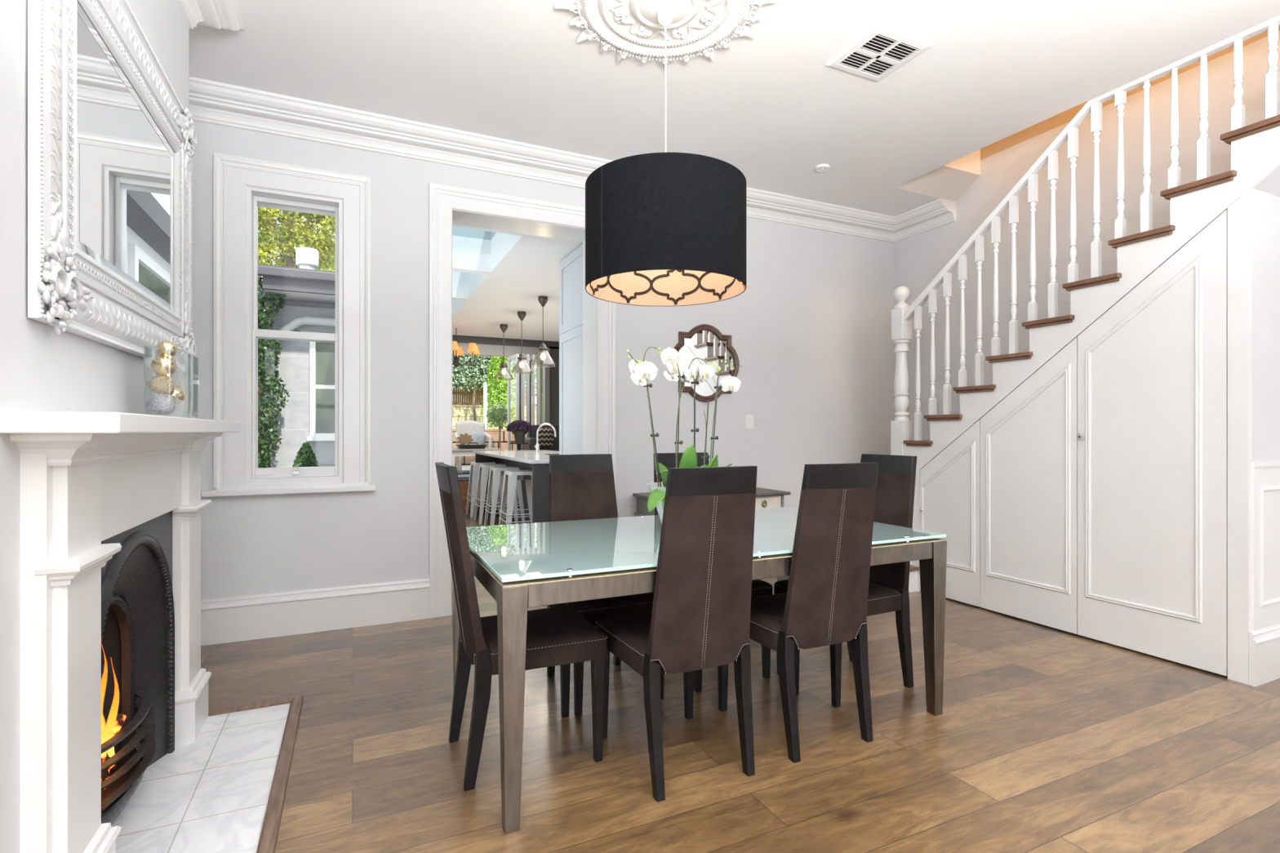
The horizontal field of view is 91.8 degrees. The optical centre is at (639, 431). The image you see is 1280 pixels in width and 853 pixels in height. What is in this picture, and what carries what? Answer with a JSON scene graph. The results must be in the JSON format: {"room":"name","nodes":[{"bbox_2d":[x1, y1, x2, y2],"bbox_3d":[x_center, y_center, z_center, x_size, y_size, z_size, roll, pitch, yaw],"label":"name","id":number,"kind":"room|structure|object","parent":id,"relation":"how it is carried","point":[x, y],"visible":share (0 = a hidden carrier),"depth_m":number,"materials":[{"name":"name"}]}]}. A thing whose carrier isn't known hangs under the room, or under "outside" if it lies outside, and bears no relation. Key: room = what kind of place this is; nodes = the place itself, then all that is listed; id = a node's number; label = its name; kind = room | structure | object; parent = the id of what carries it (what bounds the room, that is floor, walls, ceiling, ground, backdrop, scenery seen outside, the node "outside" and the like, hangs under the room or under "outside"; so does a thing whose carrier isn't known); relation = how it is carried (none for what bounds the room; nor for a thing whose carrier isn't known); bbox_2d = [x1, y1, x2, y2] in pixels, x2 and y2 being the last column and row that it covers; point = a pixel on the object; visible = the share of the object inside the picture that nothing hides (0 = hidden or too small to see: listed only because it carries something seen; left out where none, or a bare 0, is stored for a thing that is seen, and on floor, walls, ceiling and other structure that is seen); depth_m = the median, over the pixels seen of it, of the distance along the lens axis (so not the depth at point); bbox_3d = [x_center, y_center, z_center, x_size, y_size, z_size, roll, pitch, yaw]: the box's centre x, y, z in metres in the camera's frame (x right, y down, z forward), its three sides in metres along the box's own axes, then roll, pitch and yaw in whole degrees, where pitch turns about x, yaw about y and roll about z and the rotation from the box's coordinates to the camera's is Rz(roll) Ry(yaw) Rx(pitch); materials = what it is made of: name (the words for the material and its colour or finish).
{"room":"dining room","nodes":[
{"label":"dining room","id":0,"kind":"room"},
{"bbox_2d":[0,0,188,852],"bbox_3d":[-1.689,-0.350,1.635,0.410,3.100,2.087,0,0,-25],"label":"wall","id":1,"kind":"structure","parent":0,"point":[42,369],"depth_m":1.31,"materials":[{"name":"grey paint"}]},
{"bbox_2d":[27,0,197,377],"bbox_3d":[-1.594,-0.766,1.977,0.044,1.088,1.419,0,0,-25],"label":"wall mirror","id":2,"kind":"object","parent":1,"relation":"attached to","point":[111,140],"visible":0.94,"depth_m":1.74,"materials":[{"name":"silver metal"}]},
{"bbox_2d":[76,11,172,305],"bbox_3d":[-1.609,-0.770,1.967,0.006,0.634,0.972,0,0,-25],"label":"mirror glass","id":3,"kind":"object","parent":2,"relation":"attached to","point":[124,148],"depth_m":1.84,"materials":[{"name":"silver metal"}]},
{"bbox_2d":[177,0,955,242],"bbox_3d":[2.050,-1.820,-0.290,5.575,0.160,10.650,0,0,-25],"label":"trim","id":4,"kind":"structure","parent":1,"relation":"attached to","point":[211,102],"depth_m":3.92,"materials":[{"name":"white paint"}]},
{"bbox_2d":[458,480,471,496],"bbox_3d":[-2.602,1.025,10.725,3.900,0.550,2.550,0,0,-25],"label":"cabinet","id":5,"kind":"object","parent":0,"point":[464,485],"depth_m":9.30,"materials":[{"name":"brown wood"}]},
{"bbox_2d":[457,477,469,481],"bbox_3d":[-2.698,0.725,9.446,0.390,0.048,0.250,0,0,-25],"label":"folded blanket","id":6,"kind":"object","parent":5,"relation":"on","point":[460,479],"visible":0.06,"depth_m":9.34,"materials":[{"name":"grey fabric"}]},
{"bbox_2d":[457,474,469,478],"bbox_3d":[-2.698,0.675,9.446,0.390,0.048,0.250,0,0,-25],"label":"folded blanket","id":7,"kind":"object","parent":6,"relation":"on","point":[459,475],"visible":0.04,"depth_m":9.34,"materials":[{"name":"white fabric"}]},
{"bbox_2d":[457,470,470,474],"bbox_3d":[-2.698,0.625,9.446,0.390,0.048,0.250,0,0,-25],"label":"folded blanket","id":8,"kind":"object","parent":7,"relation":"on","point":[459,472],"visible":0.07,"depth_m":9.34,"materials":[{"name":"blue fabric"}]},
{"bbox_2d":[453,420,492,471],"bbox_3d":[-2.973,0.277,10.978,0.620,0.950,0.600,0,0,-25],"label":"wicker armchair","id":9,"kind":"object","parent":5,"relation":"on","point":[468,427],"visible":0.41,"depth_m":11.14,"materials":[{"name":"white wicker"}]},
{"bbox_2d":[470,431,485,444],"bbox_3d":[-2.919,0.140,11.124,0.300,0.285,0.105,0,0,-25],"label":"cushion","id":10,"kind":"object","parent":9,"relation":"on","point":[477,437],"visible":0.66,"depth_m":11.09,"materials":[{"name":"fabric"}]},
{"bbox_2d":[452,448,502,466],"bbox_3d":[-2.696,0.512,9.965,0.830,0.475,0.650,0,0,-25],"label":"coffee table","id":11,"kind":"object","parent":5,"relation":"on","point":[455,451],"visible":0.32,"depth_m":9.64,"materials":[{"name":"white"}]},
{"bbox_2d":[456,442,486,448],"bbox_3d":[-2.693,0.223,9.899,0.440,0.102,0.353,0,0,-25],"label":"serving tray","id":12,"kind":"object","parent":11,"relation":"on","point":[482,446],"visible":0.97,"depth_m":9.77,"materials":[{"name":"metal"}]},
{"bbox_2d":[457,433,473,444],"bbox_3d":[-2.809,0.146,9.967,0.258,0.238,0.068,0,0,-25],"label":"leaf ornament","id":13,"kind":"object","parent":12,"relation":"in","point":[464,438],"visible":0.69,"depth_m":9.97,"materials":[{"name":"brown metal"}]},
{"bbox_3d":[-2.680,0.246,9.907,0.250,0.038,0.170,0,0,-25],"label":"book","id":14,"kind":"object","parent":12,"relation":"in","visible":0},
{"bbox_2d":[463,443,480,444],"bbox_3d":[-2.680,0.206,9.907,0.250,0.038,0.170,0,0,-25],"label":"book","id":15,"kind":"object","parent":14,"relation":"on","point":[464,443],"visible":0.64,"depth_m":9.83,"materials":[{"name":"grey paper"}]},
{"bbox_2d":[508,442,528,450],"bbox_3d":[-2.099,0.472,10.710,0.340,0.555,0.340,0,0,-25],"label":"round side table","id":16,"kind":"object","parent":5,"relation":"on","point":[517,443],"visible":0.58,"depth_m":10.62,"materials":[{"name":"metal"}]},
{"bbox_2d":[506,420,533,442],"bbox_3d":[-2.081,-0.003,10.717,0.461,0.394,0.342,0,0,-25],"label":"flower pot","id":17,"kind":"object","parent":16,"relation":"on","point":[519,428],"visible":1,"depth_m":10.63,"materials":[{"name":"metal"}]},
{"bbox_2d":[521,425,559,451],"bbox_3d":[-1.645,0.315,11.395,0.940,0.870,0.660,0,0,-25],"label":"leather armchair","id":18,"kind":"object","parent":5,"relation":"on","point":[531,439],"visible":0.12,"depth_m":11.47,"materials":[{"name":"black leather"}]},
{"bbox_2d":[537,427,553,448],"bbox_3d":[-1.749,0.120,11.476,0.310,0.388,0.125,0,0,-25],"label":"chevron cushion","id":19,"kind":"object","parent":18,"relation":"on","point":[545,435],"visible":0.83,"depth_m":11.43,"materials":[{"name":"fabric"}]},
{"bbox_2d":[452,334,559,425],"bbox_3d":[-3.151,-0.675,11.849,3.950,2.850,0.150,0,0,-25],"label":"wall","id":20,"kind":"structure","parent":0,"point":[553,346],"depth_m":12.40,"materials":[{"name":"grey paint"}]},
{"bbox_2d":[452,342,549,425],"bbox_3d":[-3.222,-0.455,11.777,3.060,2.410,0.160,0,0,-25],"label":"trim","id":21,"kind":"structure","parent":20,"relation":"attached to","point":[493,350],"depth_m":12.11,"materials":[{"name":"white wood"}]},
{"bbox_2d":[507,353,519,450],"bbox_3d":[-2.416,-0.355,11.804,0.040,2.190,0.557,0,0,-31],"label":"bifold door","id":22,"kind":"structure","parent":20,"relation":"in","point":[515,356],"depth_m":11.98,"materials":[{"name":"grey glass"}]},
{"bbox_2d":[520,361,524,450],"bbox_3d":[-2.265,-0.355,11.873,0.040,2.190,0.561,0,0,-17],"label":"bifold door","id":23,"kind":"structure","parent":20,"relation":"in","point":[522,403],"depth_m":11.64,"materials":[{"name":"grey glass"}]},
{"bbox_2d":[519,354,529,450],"bbox_3d":[-2.235,-0.355,11.888,0.040,2.190,0.557,0,0,-31],"label":"bifold door","id":24,"kind":"structure","parent":20,"relation":"in","point":[527,356],"depth_m":11.65,"materials":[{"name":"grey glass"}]},
{"bbox_2d":[529,354,534,425],"bbox_3d":[-2.084,-0.355,11.957,0.040,2.190,0.561,0,0,-17],"label":"bifold door","id":25,"kind":"structure","parent":20,"relation":"in","point":[532,357],"depth_m":11.70,"materials":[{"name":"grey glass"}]},
{"bbox_2d":[529,355,540,425],"bbox_3d":[-2.053,-0.355,11.972,0.040,2.190,0.557,0,0,-31],"label":"bifold door","id":26,"kind":"structure","parent":20,"relation":"in","point":[537,358],"depth_m":11.74,"materials":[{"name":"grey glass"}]},
{"bbox_2d":[540,358,545,424],"bbox_3d":[-1.903,-0.355,12.042,0.040,2.190,0.561,0,0,-17],"label":"bifold door","id":27,"kind":"structure","parent":20,"relation":"in","point":[541,360],"depth_m":11.78,"materials":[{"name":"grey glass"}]},
{"bbox_2d":[452,224,582,341],"bbox_3d":[-1.559,-1.800,8.415,3.950,0.600,7.620,0,0,-25],"label":"ceiling","id":28,"kind":"structure","parent":0,"point":[504,275],"depth_m":6.47,"materials":[{"name":"white paint"}]},
{"bbox_2d":[452,328,479,367],"bbox_3d":[-2.645,-1.205,8.915,0.699,0.570,0.693,0,0,-25],"label":"chandelier","id":29,"kind":"object","parent":28,"relation":"hanging from","point":[473,348],"visible":0.73,"depth_m":8.88,"materials":[{"name":"fabric"}]},
{"bbox_2d":[452,226,496,239],"bbox_3d":[-2.030,-1.975,6.317,0.770,0.350,3.830,0,0,-25],"label":"skylight","id":30,"kind":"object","parent":28,"relation":"attached to","point":[456,231],"depth_m":5.76,"materials":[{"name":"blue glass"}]},
{"bbox_2d":[493,324,513,379],"bbox_3d":[-1.913,-1.115,8.703,0.276,0.769,0.276,0,0,-25],"label":"glass pendant","id":31,"kind":"object","parent":28,"relation":"hanging from","point":[504,327],"visible":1,"depth_m":8.68,"materials":[{"name":"beige"}]},
{"bbox_2d":[510,311,533,373],"bbox_3d":[-1.484,-1.115,7.777,0.276,0.769,0.276,0,0,-25],"label":"glass pendant","id":32,"kind":"object","parent":28,"relation":"hanging from","point":[522,314],"visible":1,"depth_m":7.75,"materials":[{"name":"beige"}]},
{"bbox_2d":[530,295,555,366],"bbox_3d":[-1.080,-1.115,6.906,0.276,0.769,0.276,0,0,-25],"label":"glass pendant","id":33,"kind":"object","parent":28,"relation":"hanging from","point":[543,300],"visible":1,"depth_m":6.88,"materials":[{"name":"brown metal"}]},
{"bbox_2d":[188,120,893,599],"bbox_3d":[-0.238,-1.600,4.673,5.900,5.600,0.280,0,0,-25],"label":"wall","id":34,"kind":"structure","parent":0,"point":[810,329],"depth_m":4.06,"materials":[{"name":"grey paint"}]},
{"bbox_2d":[200,152,375,497],"bbox_3d":[-2.104,-0.602,3.780,0.893,1.936,0.339,0,0,-25],"label":"window","id":35,"kind":"structure","parent":34,"relation":"in","point":[242,184],"depth_m":3.67,"materials":[{"name":"white paint"}]},
{"bbox_2d":[200,578,430,645],"bbox_3d":[-1.835,1.074,3.248,1.503,0.252,0.962,0,0,-25],"label":"baseboard","id":36,"kind":"structure","parent":34,"relation":"attached to","point":[259,616],"depth_m":3.69,"materials":[{"name":"white paint"}]},
{"bbox_2d":[429,182,616,618],"bbox_3d":[-0.768,-0.198,4.258,1.295,2.795,0.028,0,0,-25],"label":"door frame","id":37,"kind":"structure","parent":34,"relation":"in","point":[443,199],"depth_m":4.03,"materials":[{"name":"white paint"}]},
{"bbox_2d":[452,209,596,454],"bbox_3d":[-0.833,-0.137,4.399,1.051,2.673,0.287,0,0,-25],"label":"trim","id":38,"kind":"structure","parent":34,"relation":"attached to","point":[459,217],"depth_m":4.54,"materials":[{"name":"white paint"}]},
{"bbox_2d":[673,324,739,402],"bbox_3d":[0.517,-0.535,4.853,0.618,0.608,0.030,0,0,-25],"label":"mirror","id":39,"kind":"object","parent":34,"relation":"attached to","point":[705,342],"visible":0.77,"depth_m":4.87,"materials":[{"name":"brown wood"}]},
{"bbox_2d":[678,330,733,395],"bbox_3d":[0.513,-0.535,4.861,0.618,0.608,0.001,0,0,-25],"label":"mirror glass","id":40,"kind":"object","parent":39,"relation":"attached to","point":[705,345],"depth_m":4.87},
{"bbox_2d":[745,413,753,428],"bbox_3d":[0.892,-0.081,5.036,0.075,0.118,0.013,0,0,-25],"label":"light switch","id":41,"kind":"object","parent":34,"relation":"attached to","point":[748,417],"visible":1,"depth_m":5.03,"materials":[{"name":"white plastic"}]},
{"bbox_2d":[188,0,1279,216],"bbox_3d":[2.034,-2.030,-0.226,5.900,0.260,11.080,0,0,-25],"label":"ceiling","id":42,"kind":"structure","parent":0,"point":[769,105],"depth_m":3.30,"materials":[{"name":"white paint"}]},
{"bbox_2d":[555,0,777,67],"bbox_3d":[0.112,-1.874,2.730,0.979,0.052,0.979,0,0,-25],"label":"ceiling rose","id":43,"kind":"object","parent":42,"relation":"attached to","point":[631,27],"visible":0.99,"depth_m":2.86,"materials":[{"name":"white paint"}]},
{"bbox_2d":[585,6,746,306],"bbox_3d":[0.112,-1.236,2.730,0.704,1.228,0.704,0,0,-25],"label":"pendant lamp","id":44,"kind":"object","parent":43,"relation":"hanging from","point":[666,228],"visible":1,"depth_m":2.44,"materials":[{"name":"black fabric"}]},
{"bbox_2d":[814,164,830,171],"bbox_3d":[1.310,-1.890,4.451,0.104,0.020,0.104,0,0,-25],"label":"recessed light","id":45,"kind":"object","parent":42,"relation":"in","point":[821,167],"visible":1,"depth_m":4.43,"materials":[{"name":"white plastic"}]},
{"bbox_2d":[826,23,933,81],"bbox_3d":[1.200,-1.893,3.121,0.362,0.015,0.353,0,0,-25],"label":"ceiling vent","id":46,"kind":"object","parent":42,"relation":"in","point":[882,50],"visible":1,"depth_m":3.09,"materials":[{"name":"white plastic"}]},
{"bbox_2d":[200,512,1279,852],"bbox_3d":[1.020,1.250,1.961,5.900,0.100,15.900,0,0,-25],"label":"floor","id":47,"kind":"structure","parent":0,"point":[1045,740],"depth_m":2.29,"materials":[{"name":"brown wood"}]},
{"bbox_2d":[101,695,302,852],"bbox_3d":[-1.391,1.189,1.833,0.578,0.022,1.823,0,0,-25],"label":"hearth","id":48,"kind":"object","parent":47,"relation":"on","point":[224,791],"visible":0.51,"depth_m":2.06,"materials":[{"name":"tile"}]},
{"bbox_2d":[0,410,240,852],"bbox_3d":[-1.518,0.580,1.980,0.192,1.241,1.560,0,0,-25],"label":"fireplace surround","id":49,"kind":"object","parent":48,"relation":"on","point":[87,479],"visible":0.97,"depth_m":1.42,"materials":[{"name":"white paint"}]},
{"bbox_2d":[0,410,240,433],"bbox_3d":[-1.518,-0.018,1.980,0.192,0.045,1.560,0,0,-25],"label":"mantel shelf","id":50,"kind":"object","parent":49,"relation":"attached to","point":[11,422],"depth_m":1.30,"materials":[{"name":"white paint"}]},
{"bbox_2d":[143,345,199,418],"bbox_3d":[-1.553,-0.152,2.063,0.082,0.220,0.350,0,0,-25],"label":"glass vase","id":51,"kind":"object","parent":49,"relation":"on","point":[195,361],"visible":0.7,"depth_m":2.15,"materials":[{"name":"clear glass"}]},
{"bbox_2d":[148,375,173,394],"bbox_3d":[-1.506,-0.151,1.951,0.064,0.074,0.064,0,0,-25],"label":"bauble","id":52,"kind":"object","parent":51,"relation":"in","point":[161,384],"visible":0.94,"depth_m":1.93,"materials":[{"name":"gold metal"}]},
{"bbox_2d":[148,392,176,415],"bbox_3d":[-1.504,-0.092,1.954,0.069,0.082,0.069,0,0,-25],"label":"bauble","id":53,"kind":"object","parent":51,"relation":"in","point":[160,404],"visible":1,"depth_m":1.93,"materials":[{"name":"silver metal"}]},
{"bbox_2d":[150,355,177,379],"bbox_3d":[-1.501,-0.201,1.955,0.067,0.078,0.067,0,0,-25],"label":"bauble","id":54,"kind":"object","parent":51,"relation":"in","point":[165,366],"visible":0.98,"depth_m":1.94,"materials":[{"name":"gold metal"}]},
{"bbox_2d":[156,340,177,359],"bbox_3d":[-1.497,-0.253,1.962,0.054,0.067,0.054,0,0,-25],"label":"bauble","id":55,"kind":"object","parent":51,"relation":"in","point":[168,350],"visible":0.91,"depth_m":1.95,"materials":[{"name":"gold metal"}]},
{"bbox_2d":[168,381,186,404],"bbox_3d":[-1.508,-0.125,2.007,0.060,0.074,0.060,0,0,-25],"label":"bauble","id":56,"kind":"object","parent":51,"relation":"in","point":[178,393],"visible":0.6,"depth_m":2.00,"materials":[{"name":"gold metal"}]},
{"bbox_2d":[101,511,174,823],"bbox_3d":[-1.734,0.746,1.882,0.397,0.917,0.900,0,0,-25],"label":"fireplace insert","id":57,"kind":"object","parent":48,"relation":"on","point":[138,624],"visible":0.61,"depth_m":2.10,"materials":[{"name":"metal"}]},
{"bbox_2d":[101,638,126,789],"bbox_3d":[-1.668,0.759,1.854,0.183,0.638,0.396,0,0,-25],"label":"fire","id":58,"kind":"object","parent":57,"relation":"on","point":[115,722],"visible":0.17,"depth_m":1.92,"materials":[{"name":"orange"}]},
{"bbox_2d":[461,496,475,513],"bbox_3d":[-2.014,1.087,9.455,3.900,0.225,0.250,0,0,-25],"label":"trim","id":59,"kind":"structure","parent":47,"relation":"on","point":[464,499],"depth_m":9.07,"materials":[{"name":"brown wood"}]},
{"bbox_2d":[465,462,500,517],"bbox_3d":[-2.251,0.820,8.898,0.432,0.760,0.432,0,0,-25],"label":"metal stool","id":60,"kind":"object","parent":47,"relation":"on","point":[473,473],"visible":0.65,"depth_m":8.71,"materials":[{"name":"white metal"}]},
{"bbox_2d":[473,463,506,524],"bbox_3d":[-1.974,0.820,8.300,0.432,0.760,0.432,0,0,-25],"label":"metal stool","id":61,"kind":"object","parent":47,"relation":"on","point":[484,468],"visible":0.59,"depth_m":8.16,"materials":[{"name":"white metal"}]},
{"bbox_2d":[484,466,524,525],"bbox_3d":[-1.671,0.820,7.646,0.432,0.760,0.432,0,0,-25],"label":"metal stool","id":62,"kind":"object","parent":47,"relation":"on","point":[495,473],"visible":0.8,"depth_m":7.54,"materials":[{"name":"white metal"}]},
{"bbox_2d":[498,470,532,524],"bbox_3d":[-1.330,0.820,6.912,0.432,0.760,0.432,0,0,-25],"label":"metal stool","id":63,"kind":"object","parent":47,"relation":"on","point":[510,477],"visible":0.59,"depth_m":6.92,"materials":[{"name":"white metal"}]},
{"bbox_2d":[472,449,559,524],"bbox_3d":[-1.251,0.739,7.715,1.080,0.922,3.250,0,0,-25],"label":"kitchen island","id":64,"kind":"object","parent":47,"relation":"on","point":[524,460],"visible":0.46,"depth_m":6.87,"materials":[{"name":"stone"}]},
{"bbox_2d":[472,449,559,463],"bbox_3d":[-1.251,0.297,7.715,1.080,0.035,3.250,0,0,-25],"label":"island countertop","id":65,"kind":"structure","parent":64,"relation":"on","point":[528,456],"depth_m":7.35,"materials":[{"name":"stone"}]},
{"bbox_2d":[533,422,555,453],"bbox_3d":[-1.182,0.086,7.710,0.292,0.386,0.075,0,0,-25],"label":"tap","id":66,"kind":"object","parent":65,"relation":"on","point":[537,446],"visible":0.96,"depth_m":7.67,"materials":[{"name":"silver metal"}]},
{"bbox_2d":[435,462,607,791],"bbox_3d":[-0.464,0.659,2.333,0.574,1.082,0.435,0,0,-25],"label":"dining chair","id":67,"kind":"object","parent":47,"relation":"on","point":[561,636],"visible":0.94,"depth_m":2.19,"materials":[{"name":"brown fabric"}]},
{"bbox_2d":[559,244,582,454],"bbox_3d":[-0.122,-0.145,5.317,0.949,2.690,0.770,0,0,-25],"label":"pantry cabinet","id":68,"kind":"object","parent":47,"relation":"on","point":[571,268],"visible":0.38,"depth_m":5.19,"materials":[{"name":"paint"}]},
{"bbox_2d":[546,453,663,716],"bbox_3d":[-0.193,0.659,2.936,0.435,1.082,0.574,0,0,-25],"label":"dining chair","id":69,"kind":"object","parent":47,"relation":"on","point":[582,486],"visible":0.35,"depth_m":3.10,"materials":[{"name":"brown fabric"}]},
{"bbox_2d":[595,466,757,802],"bbox_3d":[0.136,0.659,2.287,0.435,1.082,0.574,0,0,-25],"label":"dining chair","id":70,"kind":"object","parent":47,"relation":"on","point":[699,619],"visible":0.99,"depth_m":2.08,"materials":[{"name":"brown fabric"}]},
{"bbox_2d":[451,506,946,833],"bbox_3d":[0.223,0.817,2.708,1.882,0.766,1.063,0,0,-25],"label":"dining table","id":71,"kind":"object","parent":47,"relation":"on","point":[522,566],"visible":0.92,"depth_m":2.25,"materials":[{"name":"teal glass"}]},
{"bbox_2d":[626,346,742,524],"bbox_3d":[0.199,0.033,2.736,0.343,0.802,0.561,0,0,42],"label":"potted orchid","id":72,"kind":"object","parent":71,"relation":"on","point":[641,371],"visible":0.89,"depth_m":2.72,"materials":[{"name":"white plant"}]},
{"bbox_2d":[632,487,791,581],"bbox_3d":[0.542,0.828,4.620,1.126,0.745,0.413,0,0,-25],"label":"console table","id":73,"kind":"object","parent":47,"relation":"on","point":[766,498],"visible":0.26,"depth_m":4.59,"materials":[{"name":"grey paint"}]},
{"bbox_2d":[653,452,773,692],"bbox_3d":[0.336,0.659,3.175,0.435,1.082,0.574,0,0,-25],"label":"dining chair","id":74,"kind":"object","parent":47,"relation":"on","point":[759,588],"visible":0.08,"depth_m":3.02,"materials":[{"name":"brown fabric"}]},
{"bbox_2d":[717,462,878,763],"bbox_3d":[0.638,0.659,2.523,0.435,1.082,0.574,0,0,-25],"label":"dining chair","id":75,"kind":"object","parent":47,"relation":"on","point":[824,602],"visible":0.93,"depth_m":2.31,"materials":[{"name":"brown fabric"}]},
{"bbox_2d":[773,453,916,707],"bbox_3d":[1.005,0.659,2.990,0.574,1.082,0.435,0,0,-25],"label":"dining chair","id":76,"kind":"object","parent":47,"relation":"on","point":[888,585],"visible":0.55,"depth_m":2.94,"materials":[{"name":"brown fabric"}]},
{"bbox_2d":[890,14,1279,684],"bbox_3d":[2.485,-0.372,3.793,1.353,3.144,3.594,0,0,-25],"label":"staircase","id":77,"kind":"structure","parent":47,"relation":"on","point":[1099,488],"depth_m":3.43,"materials":[{"name":"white wood"}]},
{"bbox_2d":[893,25,1279,439],"bbox_3d":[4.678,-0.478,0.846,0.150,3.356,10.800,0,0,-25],"label":"wall","id":78,"kind":"structure","parent":0,"point":[918,259],"depth_m":4.45,"materials":[{"name":"grey paint"}]},
{"bbox_2d":[895,149,980,201],"bbox_3d":[2.329,-2.650,4.910,0.695,1.500,0.290,0,0,-25],"label":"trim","id":79,"kind":"structure","parent":78,"relation":"attached to","point":[949,181],"depth_m":4.89,"materials":[{"name":"beige paint"}]},
{"bbox_2d":[1248,624,1279,686],"bbox_3d":[4.850,1.074,-0.508,0.676,0.252,7.899,0,0,-25],"label":"baseboard","id":80,"kind":"structure","parent":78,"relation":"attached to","point":[1264,643],"depth_m":2.95,"materials":[{"name":"white paint"}]},
{"bbox_2d":[1250,188,1279,462],"bbox_3d":[3.198,0.020,3.092,0.647,2.360,0.020,0,0,-25],"label":"wall","id":81,"kind":"structure","parent":0,"point":[1265,206],"depth_m":3.00,"materials":[{"name":"grey paint"}]},
{"bbox_2d":[1251,460,1279,631],"bbox_3d":[3.205,0.672,3.074,0.648,1.055,0.018,0,0,-25],"label":"wall panel","id":82,"kind":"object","parent":81,"relation":"attached to","point":[1265,475],"depth_m":2.98,"materials":[{"name":"white paint"}]},
{"label":"outside","id":83,"kind":"structure","parent":0,"visible":0},
{"bbox_2d":[461,360,536,396],"bbox_3d":[-4.277,-2.572,20.578,3.634,5.572,3.379,0,0,-22],"label":"tree","id":84,"kind":"object","parent":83,"point":[535,360],"visible":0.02,"depth_m":20.42,"materials":[{"name":"green plant"}]},
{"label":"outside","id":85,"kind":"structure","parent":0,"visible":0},
{"bbox_2d":[257,210,335,278],"bbox_3d":[-9.276,-3.630,16.192,4.312,9.693,2.729,0,0,-25],"label":"tree","id":86,"kind":"object","parent":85,"point":[278,220],"visible":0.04,"depth_m":16.04,"materials":[{"name":"green plant"}]},
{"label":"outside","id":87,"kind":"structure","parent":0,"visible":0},
{"bbox_3d":[-4.039,1.252,4.730,3.650,0.095,3.020,0,0,-25],"label":"yard","id":88,"kind":"structure","parent":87,"visible":0},
{"bbox_2d":[257,277,289,467],"bbox_3d":[-3.879,-0.175,6.231,0.635,2.797,0.328,0,0,-29],"label":"climbing ivy","id":89,"kind":"object","parent":88,"relation":"on","point":[264,320],"visible":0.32,"depth_m":6.24,"materials":[{"name":"green plant"}]},
{"bbox_2d":[257,264,335,467],"bbox_3d":[-4.785,-0.168,6.368,3.675,2.935,1.620,0,0,-25],"label":"neighbouring house","id":90,"kind":"structure","parent":88,"relation":"on","point":[307,368],"depth_m":6.57,"materials":[{"name":"grey paint"}]},
{"bbox_2d":[295,247,318,269],"bbox_3d":[-3.554,-1.788,6.619,0.216,0.315,0.216,0,0,-25],"label":"cowl","id":91,"kind":"object","parent":90,"relation":"on","point":[305,257],"visible":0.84,"depth_m":6.54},
{"bbox_2d":[257,206,335,277],"bbox_3d":[-6.837,-2.859,12.199,3.336,8.131,2.866,0,0,-25],"label":"tree","id":92,"kind":"object","parent":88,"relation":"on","point":[296,235],"visible":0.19,"depth_m":12.01,"materials":[{"name":"green plant"}]},
{"bbox_2d":[292,442,318,466],"bbox_3d":[-3.304,0.652,6.126,0.403,1.096,0.406,0,0,-25],"label":"conifer shrub","id":93,"kind":"object","parent":88,"relation":"on","point":[305,457],"visible":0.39,"depth_m":6.09,"materials":[{"name":"green plant"}]},
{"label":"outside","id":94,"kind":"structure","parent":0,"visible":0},
{"bbox_3d":[-5.505,0.470,15.442,15.000,1.060,3.550,0,0,-25],"label":"lawn","id":95,"kind":"structure","parent":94,"visible":0},
{"bbox_2d":[483,382,487,428],"bbox_3d":[-3.953,-0.655,15.825,0.080,1.190,0.080,0,0,-25],"label":"post","id":96,"kind":"object","parent":95,"relation":"on","point":[485,384],"visible":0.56,"depth_m":15.80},
{"bbox_2d":[452,354,526,421],"bbox_3d":[-4.914,-1.458,17.205,3.646,2.807,0.932,0,0,-25],"label":"hedge","id":97,"kind":"object","parent":95,"relation":"on","point":[474,375],"visible":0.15,"depth_m":17.24,"materials":[{"name":"green plant"}]},
{"bbox_2d":[452,404,536,428],"bbox_3d":[-4.933,-0.375,17.774,12.000,0.750,0.400,0,0,-25],"label":"wall","id":98,"kind":"structure","parent":95,"relation":"on","point":[460,413],"depth_m":17.58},
{"bbox_2d":[452,386,536,406],"bbox_3d":[-4.817,-1.075,17.761,3.800,0.650,0.080,0,0,-25],"label":"fence","id":99,"kind":"object","parent":98,"relation":"on","point":[467,397],"visible":0.16,"depth_m":17.73,"materials":[{"name":"brown wood"}]},
{"bbox_2d":[478,355,515,428],"bbox_3d":[-3.692,-1.252,16.384,1.139,2.383,1.153,0,0,5],"label":"conifer","id":100,"kind":"object","parent":95,"relation":"on","point":[500,381],"visible":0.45,"depth_m":16.20,"materials":[{"name":"green plant"}]},
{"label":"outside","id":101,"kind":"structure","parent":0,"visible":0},
{"bbox_2d":[454,465,470,470],"bbox_3d":[-4.718,0.880,12.555,14.000,0.240,2.450,0,0,-25],"label":"terrace","id":102,"kind":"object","parent":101,"point":[464,467],"depth_m":13.13,"materials":[{"name":"white"}]},
{"bbox_2d":[452,429,526,465],"bbox_3d":[-4.266,0.352,13.957,10.000,0.815,0.387,0,0,-25],"label":"stone wall","id":103,"kind":"structure","parent":102,"relation":"on","point":[465,460],"depth_m":14.21,"materials":[{"name":"beige stone"}]},
{"bbox_2d":[485,402,511,448],"bbox_3d":[-3.090,0.057,13.561,0.547,1.406,0.551,0,0,-25],"label":"topiary tree","id":104,"kind":"object","parent":102,"relation":"on","point":[491,414],"visible":0.98,"depth_m":13.47,"materials":[{"name":"green plant"}]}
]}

